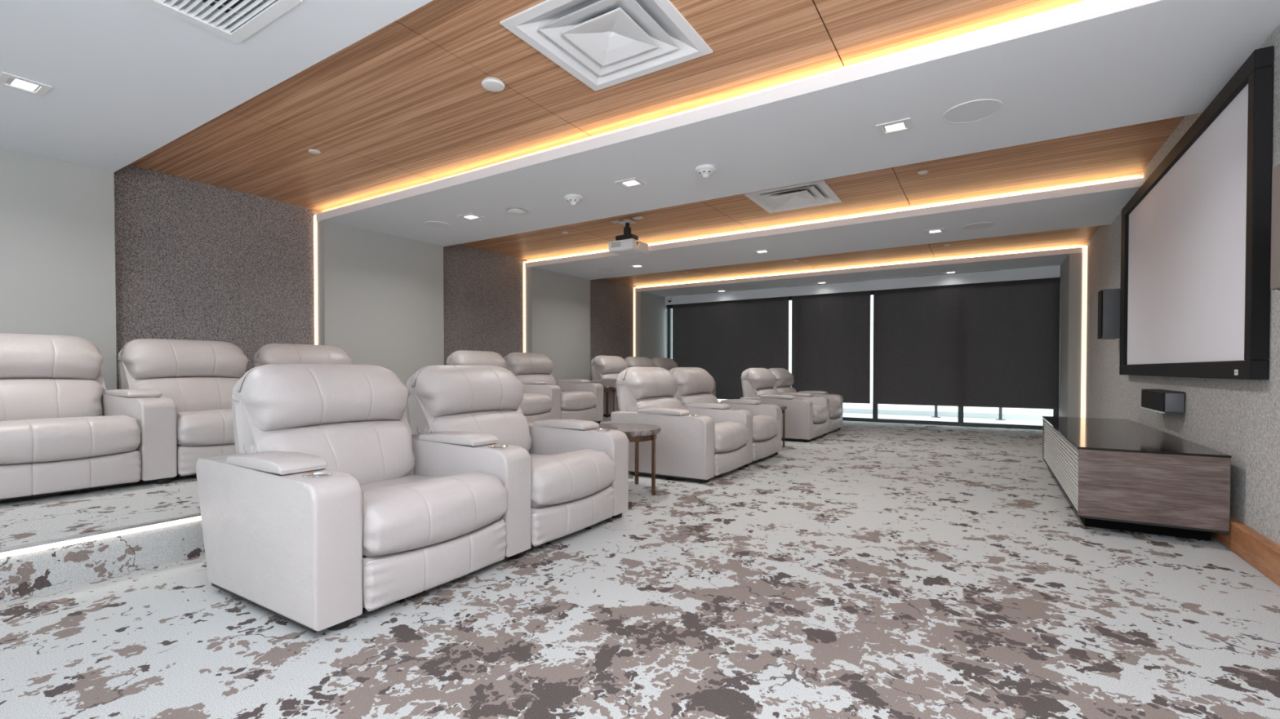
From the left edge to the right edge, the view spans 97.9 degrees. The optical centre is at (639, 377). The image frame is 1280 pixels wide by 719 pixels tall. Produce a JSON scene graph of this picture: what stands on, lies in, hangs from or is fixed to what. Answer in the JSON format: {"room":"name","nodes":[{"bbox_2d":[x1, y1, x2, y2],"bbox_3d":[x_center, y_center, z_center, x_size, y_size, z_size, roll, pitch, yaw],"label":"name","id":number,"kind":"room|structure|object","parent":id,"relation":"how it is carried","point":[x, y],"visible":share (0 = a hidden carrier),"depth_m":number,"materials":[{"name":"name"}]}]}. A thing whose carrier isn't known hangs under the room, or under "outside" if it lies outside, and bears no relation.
{"room":"home theater","nodes":[
{"label":"home theater","id":0,"kind":"room"},
{"bbox_2d":[114,164,635,389],"bbox_3d":[-3.685,-0.695,7.417,0.200,3.300,15.690,1,1,32],"label":"wall","id":1,"kind":"structure","parent":0,"point":[195,260],"depth_m":6.15,"materials":[{"name":"grey fabric"}]},
{"bbox_2d":[0,71,52,97],"bbox_3d":[-3.886,-1.846,3.511,0.230,0.007,0.210,1,1,32],"label":"recessed light","id":2,"kind":"object","parent":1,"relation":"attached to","point":[8,80],"visible":1,"depth_m":3.51,"materials":[{"name":"white plastic"}]},
{"bbox_2d":[0,146,116,394],"bbox_3d":[-6.275,-0.528,2.905,0.190,2.626,5.290,1,1,32],"label":"wall","id":3,"kind":"structure","parent":1,"relation":"attached to","point":[57,225],"depth_m":4.78,"materials":[{"name":"paint"}]},
{"bbox_2d":[0,0,432,172],"bbox_3d":[-2.866,-1.981,0.754,8.230,0.340,5.290,1,1,32],"label":"ceiling","id":4,"kind":"structure","parent":1,"relation":"attached to","point":[128,79],"depth_m":3.30,"materials":[{"name":"paint"}]},
{"bbox_2d":[139,0,302,43],"bbox_3d":[-2.077,-1.886,2.639,0.662,0.113,0.580,1,1,32],"label":"air vent","id":5,"kind":"object","parent":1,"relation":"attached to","point":[235,20],"visible":1,"depth_m":2.83,"materials":[{"name":"grey metal"}]},
{"bbox_2d":[313,214,318,345],"bbox_3d":[-3.939,-0.620,6.781,0.040,2.701,0.020,1,1,32],"label":"led strip","id":6,"kind":"object","parent":1,"relation":"attached to","point":[315,236],"visible":0.64,"depth_m":6.76,"materials":[{"name":"beige plastic"}]},
{"bbox_2d":[316,219,444,386],"bbox_3d":[-3.413,-0.593,7.485,0.190,2.626,1.728,1,1,32],"label":"wall","id":7,"kind":"structure","parent":1,"relation":"attached to","point":[380,295],"depth_m":7.32,"materials":[{"name":"paint"}]},
{"bbox_2d":[523,262,525,352],"bbox_3d":[-2.037,-0.663,9.825,0.040,2.701,0.020,1,1,32],"label":"led strip","id":8,"kind":"object","parent":1,"relation":"attached to","point":[524,268],"visible":0.64,"depth_m":9.81,"materials":[{"name":"beige plastic"}]},
{"bbox_2d":[525,266,590,382],"bbox_3d":[-1.523,-0.636,10.511,0.190,2.626,1.683,1,1,32],"label":"wall","id":9,"kind":"structure","parent":1,"relation":"attached to","point":[557,305],"depth_m":10.38,"materials":[{"name":"paint"}]},
{"bbox_2d":[633,288,635,356],"bbox_3d":[-0.131,-0.707,12.875,0.040,2.701,0.020,1,1,32],"label":"led strip","id":10,"kind":"object","parent":1,"relation":"attached to","point":[633,289],"visible":0.64,"depth_m":12.86,"materials":[{"name":"beige plastic"}]},
{"bbox_2d":[635,291,667,359],"bbox_3d":[0.287,-0.677,13.407,0.190,2.626,1.321,1,1,32],"label":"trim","id":11,"kind":"structure","parent":1,"relation":"attached to","point":[651,309],"depth_m":13.18,"materials":[{"name":"paint"}]},
{"bbox_2d":[695,164,716,178],"bbox_3d":[0.588,-1.827,4.973,0.192,0.088,0.192,1,1,32],"label":"smoke detector","id":12,"kind":"object","parent":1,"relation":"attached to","point":[705,171],"visible":1,"depth_m":4.92,"materials":[{"name":"white plastic"}]},
{"bbox_2d":[314,0,1279,246],"bbox_3d":[-0.007,-2.071,5.329,8.230,0.390,1.740,1,1,32],"label":"ceiling beam","id":13,"kind":"structure","parent":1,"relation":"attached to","point":[1086,66],"depth_m":3.98,"materials":[{"name":"paint"}]},
{"bbox_2d":[523,175,1142,262],"bbox_3d":[1.441,-2.001,7.643,8.215,0.018,0.020,1,1,32],"label":"led strip","id":14,"kind":"object","parent":1,"relation":"attached to","point":[1135,177],"visible":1,"depth_m":6.66,"materials":[{"name":"beige plastic"}]},
{"bbox_2d":[523,173,1142,279],"bbox_3d":[1.883,-2.114,8.354,8.230,0.390,1.695,1,1,32],"label":"ceiling beam","id":15,"kind":"structure","parent":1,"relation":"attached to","point":[1098,204],"depth_m":7.28,"materials":[{"name":"paint"}]},
{"bbox_2d":[633,245,1082,288],"bbox_3d":[3.324,-2.045,10.708,8.160,0.018,0.020,1,1,32],"label":"led strip","id":16,"kind":"object","parent":1,"relation":"attached to","point":[1079,246],"visible":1,"depth_m":10.07,"materials":[{"name":"beige plastic"}]},
{"bbox_2d":[665,265,1060,305],"bbox_3d":[3.856,-1.866,11.733,8.000,0.200,0.030,1,1,32],"label":"trim","id":17,"kind":"structure","parent":1,"relation":"attached to","point":[1049,272],"depth_m":11.12,"materials":[{"name":"paint"}]},
{"bbox_2d":[875,117,913,136],"bbox_3d":[1.886,-1.855,4.125,0.230,0.007,0.210,1,1,32],"label":"recessed light","id":18,"kind":"object","parent":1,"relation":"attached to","point":[903,125],"visible":1,"depth_m":4.12,"materials":[{"name":"white plastic"}]},
{"bbox_2d":[924,228,945,234],"bbox_3d":[3.825,-1.899,7.229,0.230,0.007,0.210,1,1,32],"label":"recessed light","id":19,"kind":"object","parent":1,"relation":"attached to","point":[940,230],"visible":1,"depth_m":7.23,"materials":[{"name":"white plastic"}]},
{"bbox_2d":[914,269,999,276],"bbox_3d":[5.876,-1.945,10.369,1.390,0.004,0.090,1,1,32],"label":"air vent","id":20,"kind":"object","parent":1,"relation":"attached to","point":[994,269],"visible":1,"depth_m":10.34,"materials":[{"name":"white plastic"}]},
{"bbox_2d":[942,98,1003,124],"bbox_3d":[2.312,-1.852,3.883,0.364,0.006,0.364,1,1,32],"label":"ceiling speaker","id":21,"kind":"object","parent":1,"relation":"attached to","point":[975,110],"visible":1,"depth_m":3.87,"materials":[{"name":"white plastic"}]},
{"bbox_2d":[961,222,995,230],"bbox_3d":[4.227,-1.896,6.966,0.364,0.006,0.364,1,1,32],"label":"ceiling speaker","id":22,"kind":"object","parent":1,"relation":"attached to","point":[981,225],"visible":1,"depth_m":6.94,"materials":[{"name":"white plastic"}]},
{"bbox_2d":[423,221,449,227],"bbox_3d":[-2.513,-1.895,6.897,0.304,0.006,0.304,1,1,32],"label":"ceiling speaker","id":23,"kind":"object","parent":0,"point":[430,224],"visible":1,"depth_m":6.89,"materials":[{"name":"white plastic"}]},
{"bbox_2d":[457,213,484,220],"bbox_3d":[-1.990,-1.889,6.547,0.230,0.007,0.210,1,1,32],"label":"recessed light","id":24,"kind":"object","parent":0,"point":[469,216],"visible":1,"depth_m":6.53,"materials":[{"name":"white plastic"}]},
{"bbox_2d":[506,208,526,215],"bbox_3d":[-1.394,-1.866,6.293,0.224,0.046,0.224,1,1,32],"label":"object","id":25,"kind":"object","parent":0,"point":[513,211],"visible":1,"depth_m":6.23,"materials":[{"name":"white plastic"}]},
{"bbox_2d":[564,194,582,205],"bbox_3d":[-0.691,-1.838,5.795,0.192,0.088,0.192,1,1,32],"label":"smoke detector","id":26,"kind":"object","parent":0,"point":[573,199],"visible":1,"depth_m":5.74,"materials":[{"name":"white plastic"}]},
{"bbox_2d":[614,177,646,188],"bbox_3d":[-0.090,-1.873,5.360,0.230,0.007,0.210,1,1,32],"label":"recessed light","id":27,"kind":"object","parent":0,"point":[632,182],"visible":1,"depth_m":5.35,"materials":[{"name":"white plastic"}]},
{"bbox_2d":[0,420,1279,718],"bbox_3d":[1.206,1.048,4.385,5.126,0.100,15.690,1,1,32],"label":"floor","id":28,"kind":"structure","parent":0,"point":[860,570],"depth_m":2.32,"materials":[{"name":"carpet"}]},
{"bbox_2d":[0,415,611,603],"bbox_3d":[-2.263,0.851,6.550,3.154,0.234,15.690,1,1,32],"label":"platform","id":29,"kind":"object","parent":28,"relation":"on","point":[24,521],"depth_m":3.01,"materials":[{"name":"carpet"}]},
{"bbox_2d":[0,333,141,501],"bbox_3d":[-4.205,0.227,3.780,1.212,1.093,1.053,1,1,32],"label":"recliner","id":30,"kind":"object","parent":29,"relation":"on","point":[55,437],"visible":1,"depth_m":3.81,"materials":[{"name":"leather"}]},
{"bbox_2d":[0,378,104,421],"bbox_3d":[-4.415,0.204,4.009,0.330,0.400,0.865,1,1,32],"label":"lumbar cushion","id":31,"kind":"object","parent":30,"relation":"on","point":[20,398],"depth_m":4.03,"materials":[{"name":"leather"}]},
{"bbox_2d":[0,333,104,380],"bbox_3d":[-4.528,-0.150,4.074,0.345,0.349,0.886,1,1,32],"label":"cushion","id":32,"kind":"object","parent":30,"relation":"on","point":[23,357],"depth_m":4.10,"materials":[{"name":"leather"}]},
{"bbox_2d":[0,415,141,465],"bbox_3d":[-4.021,0.396,3.765,0.879,0.272,0.797,1,1,32],"label":"seat cushion","id":33,"kind":"object","parent":30,"relation":"on","point":[24,440],"depth_m":3.58,"materials":[{"name":"leather"}]},
{"bbox_2d":[0,512,200,553],"bbox_3d":[-0.933,0.745,5.717,0.044,0.010,15.690,1,1,32],"label":"trim","id":34,"kind":"structure","parent":29,"relation":"on","point":[149,523],"depth_m":2.80,"materials":[{"name":"silver metal"}]},
{"bbox_2d":[0,515,201,558],"bbox_3d":[-0.921,0.762,5.710,0.012,0.024,15.690,1,1,32],"label":"led strip","id":35,"kind":"object","parent":29,"relation":"attached to","point":[45,547],"visible":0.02,"depth_m":2.80,"materials":[{"name":"white plastic"}]},
{"bbox_2d":[101,338,248,484],"bbox_3d":[-3.670,0.214,4.637,1.212,1.093,1.053,1,1,32],"label":"recliner","id":36,"kind":"object","parent":29,"relation":"on","point":[178,393],"visible":0.7,"depth_m":4.51,"materials":[{"name":"leather"}]},
{"bbox_2d":[124,377,239,412],"bbox_3d":[-3.880,0.192,4.866,0.330,0.400,0.865,1,1,32],"label":"lumbar cushion","id":37,"kind":"object","parent":36,"relation":"on","point":[188,393],"depth_m":4.75,"materials":[{"name":"leather"}]},
{"bbox_2d":[117,338,248,379],"bbox_3d":[-3.993,-0.162,4.931,0.345,0.349,0.886,1,1,32],"label":"cushion","id":38,"kind":"object","parent":36,"relation":"on","point":[140,358],"depth_m":4.77,"materials":[{"name":"leather"}]},
{"bbox_2d":[177,408,235,446],"bbox_3d":[-3.486,0.384,4.622,0.879,0.272,0.797,1,1,32],"label":"seat cushion","id":39,"kind":"object","parent":36,"relation":"on","point":[195,427],"depth_m":4.21,"materials":[{"name":"leather"}]},
{"bbox_2d":[253,343,407,420],"bbox_3d":[-3.091,0.201,5.564,1.210,1.093,1.211,1,1,32],"label":"recliner","id":40,"kind":"object","parent":29,"relation":"on","point":[271,353],"visible":0.2,"depth_m":5.62,"materials":[{"name":"leather"}]},
{"bbox_2d":[253,343,352,365],"bbox_3d":[-3.458,-0.174,5.787,0.345,0.349,0.886,1,1,32],"label":"cushion","id":41,"kind":"object","parent":40,"relation":"on","point":[271,353],"depth_m":5.61,"materials":[{"name":"leather"}]},
{"bbox_2d":[446,350,552,422],"bbox_3d":[-1.911,0.174,7.452,1.212,1.093,1.053,1,1,32],"label":"recliner","id":42,"kind":"object","parent":29,"relation":"on","point":[535,406],"visible":0.34,"depth_m":7.41,"materials":[{"name":"leather"}]},
{"bbox_2d":[446,350,506,368],"bbox_3d":[-2.234,-0.202,7.746,0.345,0.349,0.886,1,1,32],"label":"cushion","id":43,"kind":"object","parent":42,"relation":"on","point":[460,357],"depth_m":7.54,"materials":[{"name":"leather"}]},
{"bbox_2d":[519,393,552,415],"bbox_3d":[-1.727,0.344,7.437,0.879,0.272,0.797,1,1,32],"label":"seat cushion","id":44,"kind":"object","parent":42,"relation":"on","point":[532,404],"depth_m":7.26,"materials":[{"name":"leather"}]},
{"bbox_2d":[503,352,603,423],"bbox_3d":[-1.332,0.161,8.379,1.210,1.093,1.211,1,1,32],"label":"recliner","id":45,"kind":"object","parent":29,"relation":"on","point":[572,399],"visible":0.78,"depth_m":8.26,"materials":[{"name":"leather"}]},
{"bbox_2d":[503,352,553,375],"bbox_3d":[-1.699,-0.214,8.603,0.345,0.349,0.886,1,1,32],"label":"cushion","id":46,"kind":"object","parent":45,"relation":"on","point":[518,363],"depth_m":8.40,"materials":[{"name":"leather"}]},
{"bbox_2d":[515,373,556,385],"bbox_3d":[-1.586,0.140,8.537,0.330,0.400,0.865,1,1,32],"label":"lumbar cushion","id":47,"kind":"object","parent":45,"relation":"on","point":[548,378],"depth_m":8.48,"materials":[{"name":"leather"}]},
{"bbox_2d":[560,391,596,410],"bbox_3d":[-1.192,0.332,8.294,0.879,0.272,0.797,1,1,32],"label":"seat cushion","id":48,"kind":"object","parent":45,"relation":"on","point":[570,400],"depth_m":8.02,"materials":[{"name":"leather"}]},
{"bbox_2d":[589,355,628,415],"bbox_3d":[-0.223,0.136,10.153,1.212,1.093,1.053,1,1,32],"label":"recliner","id":49,"kind":"object","parent":29,"relation":"on","point":[605,370],"visible":0.37,"depth_m":10.09,"materials":[{"name":"leather"}]},
{"bbox_2d":[595,373,619,380],"bbox_3d":[-0.433,0.114,10.382,0.330,0.400,0.865,1,1,32],"label":"lumbar cushion","id":50,"kind":"object","parent":49,"relation":"on","point":[599,376],"depth_m":10.09,"materials":[{"name":"leather"}]},
{"bbox_2d":[590,355,628,373],"bbox_3d":[-0.546,-0.240,10.447,0.345,0.349,0.886,1,1,32],"label":"cushion","id":51,"kind":"object","parent":49,"relation":"on","point":[598,364],"depth_m":10.16,"materials":[{"name":"leather"}]},
{"bbox_2d":[602,385,617,417],"bbox_3d":[-0.722,0.414,9.325,0.740,0.560,0.740,1,1,32],"label":"side table","id":52,"kind":"object","parent":29,"relation":"on","point":[606,388],"visible":0.34,"depth_m":9.16,"materials":[{"name":"wood"}]},
{"bbox_2d":[623,356,654,367],"bbox_3d":[0.312,0.124,11.010,1.212,1.093,1.053,1,1,32],"label":"recliner","id":53,"kind":"object","parent":29,"relation":"on","point":[633,362],"visible":0.11,"depth_m":11.07,"materials":[{"name":"leather"}]},
{"bbox_2d":[650,357,715,396],"bbox_3d":[0.891,0.111,11.936,1.210,1.093,1.211,1,1,32],"label":"recliner","id":54,"kind":"object","parent":29,"relation":"on","point":[668,364],"visible":0.18,"depth_m":11.97,"materials":[{"name":"leather"}]},
{"bbox_2d":[650,357,677,370],"bbox_3d":[0.524,-0.264,12.160,0.345,0.349,0.886,1,1,32],"label":"cushion","id":55,"kind":"object","parent":54,"relation":"on","point":[668,364],"depth_m":11.94,"materials":[{"name":"leather"}]},
{"bbox_2d":[195,364,507,633],"bbox_3d":[-1.427,0.473,2.870,1.212,1.093,1.053,1,1,32],"label":"recliner","id":56,"kind":"object","parent":28,"relation":"on","point":[320,517],"visible":1,"depth_m":2.54,"materials":[{"name":"leather"}]},
{"bbox_2d":[231,364,409,431],"bbox_3d":[-1.750,0.097,3.164,0.345,0.349,0.886,1,1,32],"label":"cushion","id":57,"kind":"object","parent":56,"relation":"on","point":[271,397],"depth_m":2.97,"materials":[{"name":"leather"}]},
{"bbox_2d":[243,420,415,484],"bbox_3d":[-1.638,0.451,3.099,0.330,0.400,0.865,1,1,32],"label":"lumbar cushion","id":58,"kind":"object","parent":56,"relation":"on","point":[372,451],"depth_m":3.01,"materials":[{"name":"leather"}]},
{"bbox_2d":[360,471,507,557],"bbox_3d":[-1.244,0.643,2.855,0.879,0.272,0.797,1,1,32],"label":"seat cushion","id":59,"kind":"object","parent":56,"relation":"on","point":[404,513],"depth_m":2.59,"materials":[{"name":"leather"}]},
{"bbox_2d":[405,365,629,559],"bbox_3d":[-0.849,0.460,3.797,1.210,1.093,1.211,1,1,32],"label":"recliner","id":60,"kind":"object","parent":28,"relation":"on","point":[561,477],"visible":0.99,"depth_m":3.63,"materials":[{"name":"leather"}]},
{"bbox_2d":[406,365,524,417],"bbox_3d":[-1.215,0.085,4.021,0.345,0.349,0.886,1,1,32],"label":"cushion","id":61,"kind":"object","parent":60,"relation":"on","point":[435,391],"depth_m":3.80,"materials":[{"name":"leather"}]},
{"bbox_2d":[417,409,531,451],"bbox_3d":[-1.102,0.439,3.955,0.330,0.400,0.865,1,1,32],"label":"lumbar cushion","id":62,"kind":"object","parent":60,"relation":"on","point":[510,427],"depth_m":3.86,"materials":[{"name":"leather"}]},
{"bbox_2d":[529,448,615,507],"bbox_3d":[-0.709,0.631,3.712,0.879,0.272,0.797,1,1,32],"label":"seat cushion","id":63,"kind":"object","parent":60,"relation":"on","point":[560,477],"depth_m":3.45,"materials":[{"name":"leather"}]},
{"bbox_2d":[597,423,661,495],"bbox_3d":[-0.185,0.711,4.866,0.740,0.560,0.740,1,1,32],"label":"side table","id":64,"kind":"object","parent":28,"relation":"on","point":[635,433],"visible":0.56,"depth_m":4.71,"materials":[{"name":"wood"}]},
{"bbox_2d":[610,367,749,482],"bbox_3d":[0.434,0.431,5.849,1.212,1.093,1.053,1,1,32],"label":"recliner","id":65,"kind":"object","parent":28,"relation":"on","point":[689,446],"visible":0.98,"depth_m":5.44,"materials":[{"name":"leather"}]},
{"bbox_2d":[616,367,677,399],"bbox_3d":[0.111,0.055,6.143,0.345,0.349,0.886,1,1,32],"label":"cushion","id":66,"kind":"object","parent":65,"relation":"on","point":[632,383],"depth_m":5.85,"materials":[{"name":"leather"}]},
{"bbox_2d":[626,396,683,411],"bbox_3d":[0.224,0.409,6.078,0.330,0.400,0.865,1,1,32],"label":"lumbar cushion","id":67,"kind":"object","parent":65,"relation":"on","point":[633,403],"depth_m":5.83,"materials":[{"name":"leather"}]},
{"bbox_2d":[714,421,749,453],"bbox_3d":[0.618,0.601,5.834,0.879,0.272,0.797,1,1,32],"label":"seat cushion","id":68,"kind":"object","parent":65,"relation":"on","point":[730,437],"depth_m":5.53,"materials":[{"name":"leather"}]},
{"bbox_2d":[668,367,782,466],"bbox_3d":[1.013,0.418,6.776,1.210,1.093,1.211,1,1,32],"label":"recliner","id":69,"kind":"object","parent":28,"relation":"on","point":[695,385],"visible":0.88,"depth_m":6.60,"materials":[{"name":"leather"}]},
{"bbox_2d":[668,367,714,395],"bbox_3d":[0.646,0.043,7.000,0.345,0.349,0.886,1,1,32],"label":"cushion","id":70,"kind":"object","parent":69,"relation":"on","point":[691,381],"depth_m":6.76,"materials":[{"name":"leather"}]},
{"bbox_2d":[680,393,719,406],"bbox_3d":[0.759,0.397,6.934,0.330,0.400,0.865,1,1,32],"label":"lumbar cushion","id":71,"kind":"object","parent":69,"relation":"on","point":[685,398],"depth_m":6.72,"materials":[{"name":"leather"}]},
{"bbox_2d":[752,414,779,441],"bbox_3d":[1.153,0.589,6.691,0.879,0.272,0.797,1,1,32],"label":"seat cushion","id":72,"kind":"object","parent":69,"relation":"on","point":[765,427],"depth_m":6.39,"materials":[{"name":"leather"}]},
{"bbox_2d":[770,404,786,447],"bbox_3d":[1.676,0.670,7.807,0.740,0.560,0.740,1,1,32],"label":"side table","id":73,"kind":"object","parent":28,"relation":"on","point":[784,408],"visible":0.19,"depth_m":7.64,"materials":[{"name":"wood"}]},
{"bbox_2d":[740,368,828,441],"bbox_3d":[2.286,0.389,8.813,1.212,1.093,1.053,1,1,32],"label":"recliner","id":74,"kind":"object","parent":28,"relation":"on","point":[805,420],"visible":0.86,"depth_m":8.35,"materials":[{"name":"leather"}]},
{"bbox_2d":[741,368,776,389],"bbox_3d":[1.963,0.013,9.107,0.345,0.349,0.886,1,1,32],"label":"cushion","id":75,"kind":"object","parent":74,"relation":"on","point":[751,378],"depth_m":8.80,"materials":[{"name":"leather"}]},
{"bbox_2d":[748,387,779,397],"bbox_3d":[2.076,0.367,9.041,0.330,0.400,0.865,1,1,32],"label":"lumbar cushion","id":76,"kind":"object","parent":74,"relation":"on","point":[753,392],"depth_m":8.76,"materials":[{"name":"leather"}]},
{"bbox_2d":[813,404,828,423],"bbox_3d":[2.470,0.559,8.798,0.879,0.272,0.797,1,1,32],"label":"seat cushion","id":77,"kind":"object","parent":74,"relation":"on","point":[820,412],"depth_m":8.46,"materials":[{"name":"leather"}]},
{"bbox_2d":[768,368,843,435],"bbox_3d":[2.865,0.376,9.739,1.210,1.093,1.211,1,1,32],"label":"recliner","id":78,"kind":"object","parent":28,"relation":"on","point":[784,378],"visible":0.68,"depth_m":9.57,"materials":[{"name":"leather"}]},
{"bbox_2d":[768,368,794,387],"bbox_3d":[2.498,0.001,9.963,0.345,0.349,0.886,1,1,32],"label":"cushion","id":79,"kind":"object","parent":78,"relation":"on","point":[784,378],"depth_m":9.71,"materials":[{"name":"leather"}]},
{"bbox_2d":[776,386,797,395],"bbox_3d":[2.611,0.355,9.898,0.330,0.400,0.865,1,1,32],"label":"lumbar cushion","id":80,"kind":"object","parent":78,"relation":"on","point":[781,389],"depth_m":9.67,"materials":[{"name":"leather"}]},
{"bbox_2d":[829,401,843,418],"bbox_3d":[3.005,0.546,9.654,0.879,0.272,0.797,1,1,32],"label":"seat cushion","id":81,"kind":"object","parent":78,"relation":"on","point":[835,407],"depth_m":9.31,"materials":[{"name":"leather"}]},
{"bbox_2d":[1041,416,1231,541],"bbox_3d":[3.905,0.715,4.651,0.712,0.559,2.842,1,1,32],"label":"media console","id":82,"kind":"object","parent":28,"relation":"on","point":[1119,474],"visible":1,"depth_m":3.53,"materials":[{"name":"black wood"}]},
{"bbox_2d":[128,0,1184,285],"bbox_3d":[-0.111,-2.218,5.162,8.630,0.390,16.090,1,1,32],"label":"ceiling","id":83,"kind":"structure","parent":0,"point":[406,104],"depth_m":4.36,"materials":[{"name":"wood"}]},
{"bbox_2d":[481,77,505,91],"bbox_3d":[-0.995,-1.985,3.777,0.156,0.038,0.156,1,1,32],"label":"smoke detector","id":84,"kind":"object","parent":83,"relation":"attached to","point":[491,84],"depth_m":3.75,"materials":[{"name":"white plastic"}]},
{"bbox_2d":[500,0,712,91],"bbox_3d":[-0.170,-2.070,3.257,0.890,0.192,0.890,1,1,32],"label":"ceiling vent","id":85,"kind":"object","parent":83,"relation":"in","point":[602,44],"visible":1,"depth_m":3.26,"materials":[{"name":"grey metal"}]},
{"bbox_2d":[608,216,648,257],"bbox_3d":[-0.148,-1.840,7.258,0.460,0.426,0.404,1,1,32],"label":"projector","id":86,"kind":"object","parent":83,"relation":"hanging from","point":[627,244],"visible":1,"depth_m":7.16,"materials":[{"name":"white plastic"}]},
{"bbox_2d":[743,179,842,213],"bbox_3d":[1.740,-2.113,6.294,0.860,0.192,0.860,1,1,32],"label":"ceiling vent","id":87,"kind":"object","parent":83,"relation":"in","point":[818,193],"visible":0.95,"depth_m":6.30,"materials":[{"name":"grey metal"}]},
{"bbox_2d":[671,308,672,359],"bbox_3d":[4.105,-0.809,11.929,8.630,3.400,0.200,1,1,32],"label":"wall","id":88,"kind":"structure","parent":0,"point":[672,308],"depth_m":14.07,"materials":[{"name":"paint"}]},
{"bbox_2d":[633,243,1086,297],"bbox_3d":[3.693,-2.155,11.251,8.230,0.390,1.333,1,1,32],"label":"ceiling beam","id":89,"kind":"structure","parent":88,"relation":"attached to","point":[1051,257],"depth_m":10.35,"materials":[{"name":"paint"}]},
{"bbox_2d":[666,277,1060,430],"bbox_3d":[4.008,-0.537,11.807,7.850,2.860,0.115,1,1,32],"label":"window","id":90,"kind":"structure","parent":88,"relation":"in","point":[960,422],"depth_m":10.90,"materials":[{"name":"grey metal"}]},
{"bbox_2d":[672,296,789,399],"bbox_3d":[2.032,-0.701,12.954,2.890,2.405,0.060,1,1,32],"label":"roller blind","id":91,"kind":"object","parent":90,"relation":"attached to","point":[725,340],"visible":0.59,"depth_m":12.89,"materials":[{"name":"fabric"}]},
{"bbox_2d":[791,290,871,404],"bbox_3d":[3.991,-0.684,11.730,1.610,2.405,0.060,1,1,32],"label":"roller blind","id":92,"kind":"object","parent":90,"relation":"attached to","point":[831,332],"visible":0.75,"depth_m":11.67,"materials":[{"name":"fabric"}]},
{"bbox_2d":[873,277,1059,409],"bbox_3d":[6.001,-0.666,10.474,3.010,2.405,0.060,1,1,32],"label":"roller blind","id":93,"kind":"object","parent":90,"relation":"attached to","point":[996,344],"visible":1,"depth_m":10.38,"materials":[{"name":"fabric"}]},
{"bbox_2d":[752,248,771,253],"bbox_3d":[1.849,-1.917,8.463,0.230,0.007,0.210,1,1,32],"label":"recessed light","id":94,"kind":"object","parent":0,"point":[760,251],"visible":1,"depth_m":8.46,"materials":[{"name":"white plastic"}]},
{"bbox_2d":[1085,23,1279,545],"bbox_3d":[3.464,-0.632,2.950,0.200,3.300,15.690,1,1,32],"label":"wall","id":95,"kind":"structure","parent":0,"point":[1238,419],"depth_m":3.63,"materials":[{"name":"grey fabric"}]},
{"bbox_2d":[1058,252,1087,417],"bbox_3d":[7.090,-0.500,9.152,0.220,2.860,1.333,1,1,32],"label":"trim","id":96,"kind":"structure","parent":95,"relation":"attached to","point":[1071,269],"depth_m":8.63,"materials":[{"name":"paint"}]},
{"bbox_2d":[1080,244,1087,417],"bbox_3d":[6.800,-0.592,8.537,0.055,2.862,0.013,1,1,32],"label":"led strip","id":97,"kind":"object","parent":95,"relation":"attached to","point":[1084,247],"visible":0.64,"depth_m":8.53,"materials":[{"name":"beige plastic"}]},
{"bbox_2d":[1097,288,1119,339],"bbox_3d":[5.370,-0.725,6.369,0.192,0.560,0.210,1,1,32],"label":"wall speaker","id":98,"kind":"object","parent":95,"relation":"attached to","point":[1108,300],"visible":0.95,"depth_m":6.29,"materials":[{"name":"grey plastic"}]},
{"bbox_2d":[1097,289,1102,338],"bbox_3d":[5.296,-0.726,6.415,0.017,0.550,0.202,1,1,32],"label":"grille","id":99,"kind":"object","parent":98,"relation":"attached to","point":[1100,335],"depth_m":6.36,"materials":[{"name":"black"}]},
{"bbox_2d":[1140,389,1185,413],"bbox_3d":[4.263,0.186,4.554,0.132,0.166,0.727,1,1,32],"label":"speaker","id":100,"kind":"object","parent":95,"relation":"attached to","point":[1160,401],"visible":1,"depth_m":4.30},
{"bbox_2d":[1141,390,1164,412],"bbox_3d":[4.214,0.185,4.585,0.012,0.144,0.713,1,1,32],"label":"grille","id":101,"kind":"object","parent":100,"relation":"attached to","point":[1154,400],"depth_m":4.52,"materials":[{"name":"black"}]},
{"bbox_2d":[1119,45,1274,379],"bbox_3d":[4.250,-0.895,4.469,0.077,1.767,3.525,1,1,32],"label":"projection screen","id":102,"kind":"object","parent":95,"relation":"attached to","point":[1196,234],"visible":1,"depth_m":3.65,"materials":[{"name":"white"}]},
{"bbox_2d":[1210,515,1279,586],"bbox_3d":[3.002,0.943,2.475,0.057,0.165,14.357,1,1,32],"label":"baseboard","id":103,"kind":"structure","parent":95,"relation":"attached to","point":[1257,550],"depth_m":3.00,"materials":[{"name":"brown wood"}]},
{"bbox_2d":[1270,163,1279,290],"bbox_3d":[2.882,-0.669,2.388,0.192,0.560,0.200,1,1,32],"label":"wall speaker","id":104,"kind":"object","parent":95,"relation":"attached to","point":[1275,220],"visible":1,"depth_m":2.48,"materials":[{"name":"grey"}]},
{"label":"outside","id":105,"kind":"structure","parent":0,"visible":0},
{"bbox_2d":[717,399,1053,425],"bbox_3d":[6.040,0.913,15.343,26.000,0.100,7.600,1,1,32],"label":"ground","id":106,"kind":"structure","parent":105,"point":[943,408],"depth_m":14.12,"materials":[{"name":"white"}]},
{"bbox_2d":[843,407,1053,420],"bbox_3d":[5.245,0.821,14.069,26.000,0.120,0.200,1,1,32],"label":"trim","id":107,"kind":"structure","parent":106,"relation":"on","point":[859,411],"depth_m":12.80,"materials":[{"name":"white"}]},
{"bbox_2d":[995,407,1005,420],"bbox_3d":[7.772,0.360,12.012,0.180,1.100,0.120,1,1,32],"label":"railing post","id":108,"kind":"object","parent":106,"relation":"on","point":[1000,418],"visible":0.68,"depth_m":11.99,"materials":[{"name":"grey metal"}]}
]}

